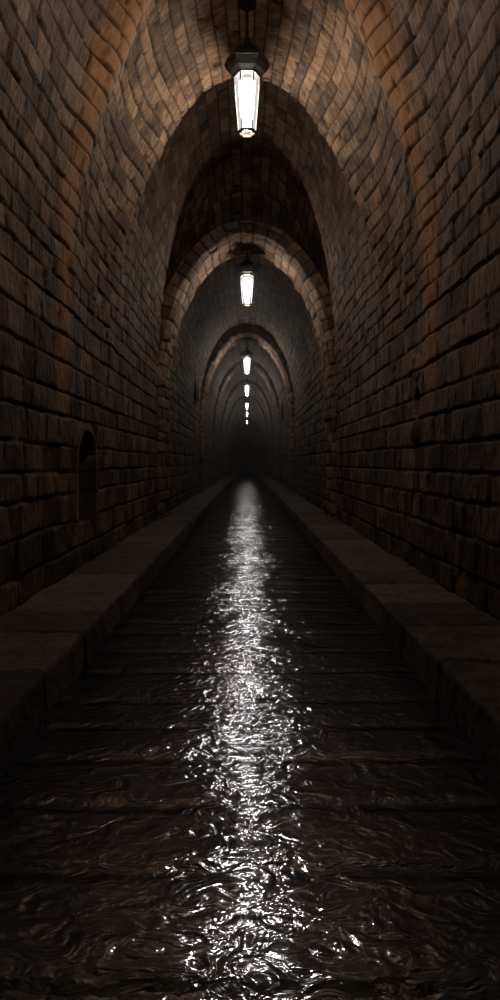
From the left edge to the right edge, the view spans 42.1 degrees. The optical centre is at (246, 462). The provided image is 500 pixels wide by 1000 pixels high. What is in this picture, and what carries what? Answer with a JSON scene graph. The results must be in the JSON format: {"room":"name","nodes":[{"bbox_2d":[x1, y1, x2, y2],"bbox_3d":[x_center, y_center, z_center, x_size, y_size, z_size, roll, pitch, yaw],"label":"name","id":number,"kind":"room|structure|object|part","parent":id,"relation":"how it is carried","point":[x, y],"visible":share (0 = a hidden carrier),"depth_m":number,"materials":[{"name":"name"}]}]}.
{"room":"underground passage","nodes":[
{"label":"underground passage","id":0,"kind":"room"},
{"bbox_2d":[0,252,237,615],"bbox_3d":[-1.858,-0.175,55.000,0.606,2.410,114.000,0,0,0],"label":"wall","id":1,"kind":"structure","parent":0,"point":[79,462],"depth_m":5.74,"materials":[{"name":"brown brick"}]},
{"bbox_2d":[237,433,256,468],"bbox_3d":[0.000,-2.035,112.900,3.300,6.130,6.200,0,0,0],"label":"wall","id":2,"kind":"structure","parent":0,"point":[246,453],"depth_m":116.00,"materials":[{"name":"stone"}]},
{"bbox_2d":[0,0,499,454],"bbox_3d":[-0.001,-3.420,55.000,3.280,4.113,114.000,0,0,0],"label":"ceiling","id":3,"kind":"structure","parent":0,"point":[378,126],"depth_m":6.94,"materials":[{"name":"brown brick"}]},
{"bbox_2d":[195,375,198,403],"bbox_3d":[-1.540,-2.250,19.900,0.060,0.820,0.960,0,0,0],"label":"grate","id":4,"kind":"object","parent":3,"relation":"attached to","point":[196,382],"visible":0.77,"depth_m":19.45,"materials":[{"name":"metal"}]},
{"bbox_2d":[224,0,269,137],"bbox_3d":[0.000,-4.250,6.950,0.491,1.464,0.429,0,0,0],"label":"hanging lantern","id":5,"kind":"object","parent":3,"relation":"hanging from","point":[246,64],"visible":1,"depth_m":6.86,"materials":[{"name":"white glass"}]},
{"bbox_3d":[-0.087,-3.838,6.900,0.043,0.585,0.141,0,0,-30],"label":"glass pane","id":6,"kind":"part","parent":5,"relation":"part of","materials":[{"name":"white glass"}]},
{"bbox_2d":[224,37,269,76],"bbox_3d":[0.000,-4.324,6.950,0.491,0.405,0.429,0,0,0],"label":"hood","id":7,"kind":"object","parent":5,"relation":"attached to","point":[246,58],"depth_m":6.82,"materials":[{"name":"metal"}]},
{"bbox_3d":[0.000,-4.713,6.950,0.036,0.392,0.035,0,0,0],"label":"hanging rod","id":8,"kind":"part","parent":5,"relation":"part of","materials":[{"name":"metal"}]},
{"bbox_3d":[0.000,-3.838,6.850,0.141,0.585,0.043,0,0,0],"label":"glass pane","id":9,"kind":"part","parent":5,"relation":"part of","materials":[{"name":"white glass"}]},
{"bbox_3d":[0.000,-4.923,6.950,0.200,0.118,0.200,0,0,0],"label":"ceiling plate","id":10,"kind":"part","parent":5,"relation":"part of","materials":[{"name":"metal"}]},
{"bbox_3d":[0.000,-3.541,6.950,0.190,0.001,0.165,0,0,0],"label":"glass","id":11,"kind":"part","parent":5,"relation":"part of","materials":[{"name":"white glass"}]},
{"bbox_3d":[0.087,-3.838,6.900,0.043,0.585,0.141,0,0,30],"label":"glass pane","id":12,"kind":"part","parent":5,"relation":"part of","materials":[{"name":"white glass"}]},
{"bbox_2d":[281,401,283,418],"bbox_3d":[1.540,-2.350,28.400,0.060,0.820,1.060,0,0,0],"label":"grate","id":13,"kind":"object","parent":3,"relation":"attached to","point":[282,409],"visible":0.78,"depth_m":27.89,"materials":[{"name":"metal"}]},
{"bbox_2d":[0,470,499,999],"bbox_3d":[0.000,1.239,55.000,2.040,0.058,114.000,0,0,0],"label":"floor","id":14,"kind":"structure","parent":0,"point":[67,988],"depth_m":1.55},
{"bbox_2d":[0,469,240,771],"bbox_3d":[-1.301,1.118,55.000,0.718,0.266,114.000,0,0,0],"label":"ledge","id":15,"kind":"structure","parent":14,"relation":"on","point":[46,641],"depth_m":4.24,"materials":[{"name":"stone"}]},
{"bbox_2d":[229,407,264,473],"bbox_3d":[0.000,-2.085,59.550,3.600,6.230,1.157,0,0,0],"label":"arch","id":16,"kind":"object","parent":15,"relation":"on","point":[242,409],"depth_m":59.06,"materials":[{"name":"stone"}]},
{"bbox_2d":[0,476,499,999],"bbox_3d":[0.000,1.194,29.500,1.970,0.022,61.000,0,0,0],"label":"water","id":17,"kind":"object","parent":14,"relation":"on","point":[247,622],"visible":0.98,"depth_m":2.31,"materials":[{"name":"black liquid"}]},
{"bbox_2d":[253,469,499,775],"bbox_3d":[1.301,1.118,55.000,0.718,0.267,114.000,0,0,0],"label":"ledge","id":18,"kind":"structure","parent":14,"relation":"on","point":[453,645],"depth_m":4.19,"materials":[{"name":"stone"}]},
{"bbox_2d":[212,360,280,483],"bbox_3d":[0.000,-1.945,31.152,3.600,5.950,1.154,0,0,0],"label":"trim","id":19,"kind":"structure","parent":18,"relation":"on","point":[236,367],"depth_m":30.68,"materials":[{"name":"stone"}]},
{"bbox_2d":[243,378,250,395],"bbox_3d":[0.000,-3.939,31.150,0.421,1.486,0.368,0,0,0],"label":"lantern","id":20,"kind":"object","parent":19,"relation":"hanging from","point":[246,383],"visible":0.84,"depth_m":31.08,"materials":[{"name":"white glass"}]},
{"bbox_2d":[243,378,250,384],"bbox_3d":[0.000,-3.887,31.150,0.421,0.347,0.368,0,0,0],"label":"hood","id":21,"kind":"object","parent":20,"relation":"attached to","point":[246,382],"depth_m":31.03,"materials":[{"name":"metal"}]},
{"bbox_2d":[199,327,294,492],"bbox_3d":[0.000,-1.775,22.349,3.600,5.610,1.159,0,0,0],"label":"trim","id":22,"kind":"structure","parent":18,"relation":"on","point":[257,336],"depth_m":21.88,"materials":[{"name":"stone"}]},
{"bbox_2d":[240,338,253,374],"bbox_3d":[0.000,-3.701,22.400,0.459,1.293,0.401,0,0,0],"label":"hanging lantern","id":23,"kind":"object","parent":22,"relation":"hanging from","point":[246,354],"visible":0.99,"depth_m":22.31,"materials":[{"name":"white glass"}]},
{"bbox_2d":[240,347,253,357],"bbox_3d":[0.000,-3.807,22.400,0.459,0.378,0.401,0,0,0],"label":"hood","id":24,"kind":"object","parent":23,"relation":"attached to","point":[246,353],"depth_m":22.27,"materials":[{"name":"metal"}]},
{"bbox_3d":[0.000,-3.353,22.306,0.131,0.546,0.040,0,0,0],"label":"glass pane","id":25,"kind":"part","parent":23,"relation":"part of","materials":[{"name":"white glass"}]},
{"bbox_2d":[220,380,273,479],"bbox_3d":[0.000,-2.035,39.950,3.600,6.130,1.159,0,0,0],"label":"trim","id":26,"kind":"structure","parent":18,"relation":"on","point":[238,385],"depth_m":39.48,"materials":[{"name":"stone"}]},
{"bbox_2d":[244,399,249,409],"bbox_3d":[0.000,-4.054,39.950,0.335,1.591,0.292,0,0,0],"label":"lantern","id":27,"kind":"object","parent":26,"relation":"hanging from","point":[246,401],"visible":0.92,"depth_m":39.88,"materials":[{"name":"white glass"}]},
{"bbox_2d":[225,396,268,475],"bbox_3d":[0.000,-2.085,49.148,3.600,6.230,1.151,0,0,0],"label":"arch","id":28,"kind":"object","parent":18,"relation":"on","point":[256,402],"depth_m":48.68,"materials":[{"name":"stone"}]},
{"bbox_2d":[232,417,261,471],"bbox_3d":[0.000,-2.085,72.550,3.600,6.230,1.155,0,0,0],"label":"arch","id":29,"kind":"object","parent":18,"relation":"on","point":[243,419],"depth_m":72.08,"materials":[{"name":"stone"}]},
{"bbox_2d":[235,426,258,469],"bbox_3d":[0.000,-2.085,88.549,3.600,6.230,1.153,0,0,0],"label":"trim","id":30,"kind":"structure","parent":18,"relation":"on","point":[242,428],"depth_m":88.06,"materials":[{"name":"stone"}]},
{"bbox_2d":[157,220,337,518],"bbox_3d":[0.000,-1.660,12.150,3.602,5.380,1.064,0,0,0],"label":"arch","id":31,"kind":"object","parent":18,"relation":"on","point":[226,241],"depth_m":11.75,"materials":[{"name":"stone"}]},
{"bbox_2d":[235,247,258,305],"bbox_3d":[0.000,-3.551,12.300,0.448,1.131,0.391,0,0,0],"label":"hanging lantern","id":32,"kind":"object","parent":31,"relation":"hanging from","point":[246,269],"visible":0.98,"depth_m":12.21,"materials":[{"name":"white glass"}]},
{"bbox_3d":[-0.079,-3.277,12.254,0.039,0.534,0.128,0,0,-30],"label":"glass pane","id":33,"kind":"part","parent":32,"relation":"part of","materials":[{"name":"white glass"}]},
{"bbox_2d":[235,256,258,275],"bbox_3d":[0.000,-3.720,12.300,0.448,0.369,0.391,0,0,0],"label":"hood","id":34,"kind":"object","parent":32,"relation":"attached to","point":[245,268],"depth_m":12.18,"materials":[{"name":"metal"}]},
{"bbox_3d":[0.000,-3.277,12.208,0.128,0.534,0.039,0,0,0],"label":"glass pane","id":35,"kind":"part","parent":32,"relation":"part of","materials":[{"name":"white glass"}]},
{"bbox_3d":[0.000,-4.062,12.300,0.183,0.108,0.183,0,0,0],"label":"ceiling plate","id":36,"kind":"part","parent":32,"relation":"part of","materials":[{"name":"metal"}]},
{"bbox_3d":[0.079,-3.277,12.254,0.039,0.534,0.128,0,0,30],"label":"glass pane","id":37,"kind":"part","parent":32,"relation":"part of","materials":[{"name":"white glass"}]},
{"bbox_2d":[256,245,499,620],"bbox_3d":[1.727,-0.175,55.000,0.385,2.410,114.000,0,0,0],"label":"wall","id":38,"kind":"structure","parent":0,"point":[418,441],"depth_m":5.64,"materials":[{"name":"brown brick"}]}
]}

